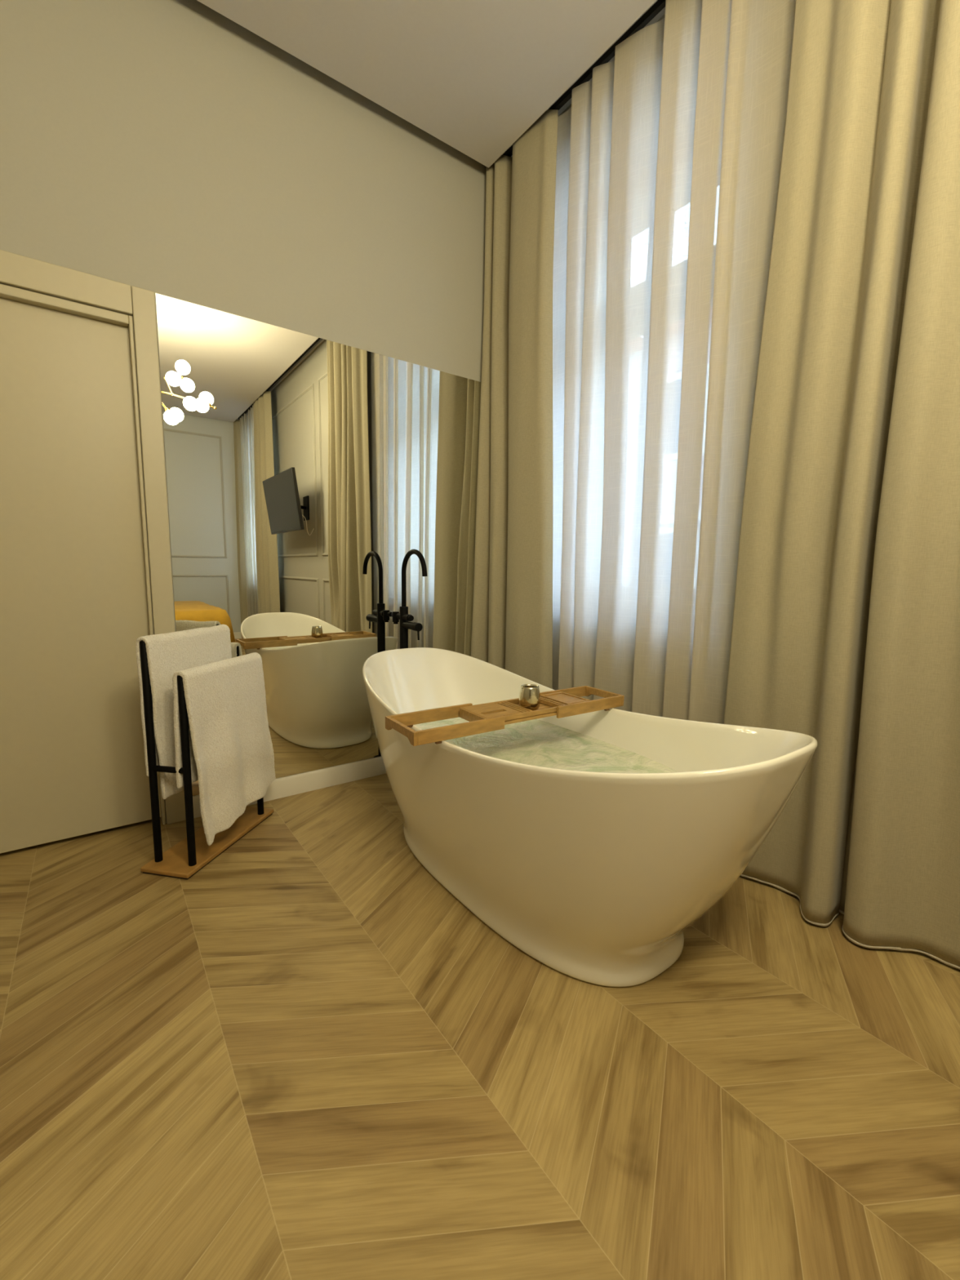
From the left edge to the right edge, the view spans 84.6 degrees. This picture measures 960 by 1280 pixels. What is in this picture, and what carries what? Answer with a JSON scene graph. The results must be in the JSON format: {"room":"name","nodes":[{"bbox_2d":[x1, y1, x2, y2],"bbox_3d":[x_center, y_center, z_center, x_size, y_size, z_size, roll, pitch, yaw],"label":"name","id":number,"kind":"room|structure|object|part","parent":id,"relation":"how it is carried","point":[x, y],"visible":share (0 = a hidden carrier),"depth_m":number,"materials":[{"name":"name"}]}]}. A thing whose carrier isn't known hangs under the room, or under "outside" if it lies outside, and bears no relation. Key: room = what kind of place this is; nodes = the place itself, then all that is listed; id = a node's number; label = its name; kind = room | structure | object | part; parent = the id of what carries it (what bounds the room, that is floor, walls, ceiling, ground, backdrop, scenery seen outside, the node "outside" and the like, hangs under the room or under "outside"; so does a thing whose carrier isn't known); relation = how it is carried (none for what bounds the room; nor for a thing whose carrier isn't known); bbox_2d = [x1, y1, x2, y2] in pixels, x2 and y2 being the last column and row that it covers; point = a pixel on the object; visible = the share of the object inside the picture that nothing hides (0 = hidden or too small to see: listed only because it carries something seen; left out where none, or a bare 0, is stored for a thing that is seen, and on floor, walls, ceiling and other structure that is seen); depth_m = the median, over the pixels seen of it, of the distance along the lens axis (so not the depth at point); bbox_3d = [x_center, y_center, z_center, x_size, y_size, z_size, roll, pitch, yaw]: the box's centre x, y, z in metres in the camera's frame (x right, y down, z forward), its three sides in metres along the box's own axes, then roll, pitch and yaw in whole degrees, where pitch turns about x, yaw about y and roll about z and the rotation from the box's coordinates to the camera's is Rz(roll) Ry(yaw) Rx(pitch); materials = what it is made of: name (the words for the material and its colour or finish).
{"room":"hotel room","nodes":[
{"label":"hotel room","id":0,"kind":"room"},
{"bbox_2d":[0,0,494,822],"bbox_3d":[-1.571,-0.813,1.865,5.250,3.170,0.220,-5,9,-36],"label":"wall","id":1,"kind":"structure","parent":0,"point":[168,148],"depth_m":2.03,"materials":[{"name":"paint"}]},
{"bbox_2d":[0,249,186,853],"bbox_3d":[-1.667,-0.231,1.785,1.074,2.035,0.110,-5,9,-36],"label":"door","id":2,"kind":"structure","parent":1,"relation":"in","point":[76,593],"depth_m":1.91,"materials":[{"name":"paint"}]},
{"bbox_2d":[192,755,386,817],"bbox_3d":[-0.551,0.647,2.679,1.660,0.092,0.016,-5,9,-36],"label":"baseboard","id":3,"kind":"structure","parent":1,"relation":"attached to","point":[289,785],"depth_m":2.52,"materials":[{"name":"white paint"}]},
{"bbox_2d":[155,293,480,795],"bbox_3d":[-0.541,-0.363,2.546,1.647,1.943,0.005,-5,9,-36],"label":"wall mirror","id":4,"kind":"object","parent":1,"relation":"attached to","point":[304,471],"visible":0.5,"depth_m":2.38,"materials":[{"name":"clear mirror"}]},
{"bbox_2d":[196,0,665,168],"bbox_3d":[0.217,-2.087,-0.746,5.250,0.100,6.368,-5,9,-36],"label":"ceiling","id":5,"kind":"structure","parent":0,"point":[662,12],"depth_m":2.11,"materials":[{"name":"paint"}]},
{"bbox_2d":[502,0,666,156],"bbox_3d":[1.796,-2.075,0.355,0.020,0.025,5.848,-5,9,-36],"label":"track","id":6,"kind":"object","parent":5,"relation":"attached to","point":[659,5],"visible":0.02,"depth_m":2.10,"materials":[{"name":"black plastic"}]},
{"bbox_2d":[552,0,795,724],"bbox_3d":[0.601,-0.765,2.139,0.065,3.039,1.173,-5,9,-36],"label":"sheer curtain","id":7,"kind":"object","parent":6,"relation":"hanging from","point":[668,159],"visible":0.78,"depth_m":1.99,"materials":[{"name":"white fabric"}]},
{"bbox_2d":[0,773,959,1279],"bbox_3d":[0.227,1.159,-0.269,5.400,0.120,6.368,-5,9,-36],"label":"floor","id":8,"kind":"structure","parent":0,"point":[300,1055],"depth_m":1.09,"materials":[{"name":"brown wood"}]},
{"bbox_2d":[139,640,273,879],"bbox_3d":[-1.016,0.376,1.980,0.188,0.800,0.504,2,8,11],"label":"towel rack","id":9,"kind":"object","parent":8,"relation":"on","point":[193,853],"visible":0.62,"depth_m":1.81,"materials":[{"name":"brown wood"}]},
{"bbox_3d":[-1.119,0.388,1.798,0.024,0.778,0.024,-5,9,-36],"label":"post","id":10,"kind":"part","parent":9,"relation":"part of","materials":[{"name":"black metal"}]},
{"bbox_3d":[-1.055,0.441,1.794,0.132,0.020,0.021,2,8,9],"label":"cross rail","id":11,"kind":"part","parent":9,"relation":"part of","materials":[{"name":"black metal"}]},
{"bbox_2d":[135,624,231,799],"bbox_3d":[-1.076,0.249,1.973,0.078,0.579,0.416,2,8,12],"label":"bath towel","id":12,"kind":"object","parent":9,"relation":"hanging from","point":[168,653],"visible":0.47,"depth_m":1.84,"materials":[{"name":"white fabric"}]},
{"bbox_3d":[-0.990,0.447,1.783,0.024,0.668,0.024,-5,9,-36],"label":"post","id":13,"kind":"part","parent":9,"relation":"part of","materials":[{"name":"black metal"}]},
{"bbox_3d":[-1.022,0.758,2.031,0.188,0.017,0.504,2,8,11],"label":"board","id":14,"kind":"part","parent":9,"relation":"part of","materials":[{"name":"brown wood"}]},
{"bbox_2d":[172,652,275,845],"bbox_3d":[-0.937,0.380,1.994,0.108,0.620,0.474,3,8,12],"label":"bath towel","id":15,"kind":"object","parent":9,"relation":"hanging from","point":[232,755],"visible":0.98,"depth_m":1.92,"materials":[{"name":"white fabric"}]},
{"bbox_3d":[-0.913,0.397,2.167,0.024,0.668,0.024,-5,9,-36],"label":"post","id":16,"kind":"part","parent":9,"relation":"part of","materials":[{"name":"black metal"}]},
{"bbox_2d":[391,549,426,648],"bbox_3d":[-0.344,0.140,2.546,0.100,1.139,0.328,-5,9,-36],"label":"tap","id":17,"kind":"object","parent":8,"relation":"on","point":[404,617],"visible":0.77,"depth_m":2.52,"materials":[{"name":"black metal"}]},
{"bbox_3d":[-0.306,-0.280,2.446,0.022,0.279,0.221,-5,9,-36],"label":"spout","id":18,"kind":"part","parent":17,"relation":"part of","materials":[{"name":"black metal"}]},
{"bbox_3d":[-0.286,-0.026,2.446,0.009,0.054,0.013,-5,9,-36],"label":"lever handle","id":19,"kind":"part","parent":17,"relation":"part of","materials":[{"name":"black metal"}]},
{"bbox_2d":[362,647,817,986],"bbox_3d":[0.145,0.470,1.819,0.730,0.686,1.724,-5,9,-36],"label":"bathtub","id":20,"kind":"object","parent":8,"relation":"on","point":[589,843],"visible":0.96,"depth_m":1.36,"materials":[{"name":"white ceramic"}]},
{"bbox_2d":[385,685,624,746],"bbox_3d":[0.120,0.243,1.796,0.868,0.047,0.196,-4,9,-34],"label":"caddy","id":21,"kind":"object","parent":20,"relation":"on","point":[562,703],"visible":0.91,"depth_m":1.73,"materials":[{"name":"brown wood"}]},
{"bbox_3d":[-0.108,0.257,1.642,0.323,0.040,0.207,-5,9,-36],"label":"extending arm","id":22,"kind":"part","parent":21,"relation":"part of","materials":[{"name":"brown wood"}]},
{"bbox_3d":[0.034,0.236,1.736,0.135,0.012,0.154,-5,9,-36],"label":"phone panel","id":23,"kind":"part","parent":21,"relation":"part of","materials":[{"name":"brown wood"}]},
{"bbox_3d":[0.169,0.235,1.828,0.456,0.027,0.171,-4,9,-34],"label":"rail","id":24,"kind":"part","parent":21,"relation":"part of","materials":[{"name":"brown wood"}]},
{"bbox_2d":[519,684,540,711],"bbox_3d":[0.171,0.199,1.812,0.074,0.084,0.074,-5,9,-36],"label":"candle holder","id":25,"kind":"object","parent":21,"relation":"on","point":[529,695],"visible":0.89,"depth_m":1.78,"materials":[{"name":"gold metal"}]},
{"bbox_3d":[0.296,0.219,1.913,0.144,0.017,0.154,-5,9,-36],"label":"soap panel","id":26,"kind":"part","parent":21,"relation":"part of","materials":[{"name":"brown wood"}]},
{"bbox_3d":[0.345,0.223,1.946,0.332,0.040,0.207,-5,9,-36],"label":"extending arm","id":27,"kind":"part","parent":21,"relation":"part of","materials":[{"name":"brown wood"}]},
{"bbox_2d":[559,13,665,115],"bbox_3d":[2.104,-0.612,0.793,0.590,3.170,5.868,-5,9,-36],"label":"wall","id":28,"kind":"structure","parent":0,"point":[663,16],"depth_m":2.42,"materials":[{"name":"paint"}]},
{"bbox_3d":[1.760,-2.072,0.329,0.020,0.025,5.848,-5,9,-36],"label":"track","id":29,"kind":"object","parent":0,"visible":0},
{"bbox_2d":[471,109,558,688],"bbox_3d":[0.185,-0.839,2.658,0.146,3.053,0.570,-6,10,-43],"label":"curtain","id":30,"kind":"object","parent":29,"relation":"hanging from","point":[512,625],"visible":0.79,"depth_m":2.59,"materials":[{"name":"beige fabric"}]},
{"bbox_2d":[723,0,959,969],"bbox_3d":[1.148,-0.649,1.350,0.151,3.053,0.942,-5,10,-39],"label":"curtain","id":31,"kind":"object","parent":29,"relation":"hanging from","point":[846,630],"visible":0.97,"depth_m":1.45,"materials":[{"name":"beige fabric"}]}
]}

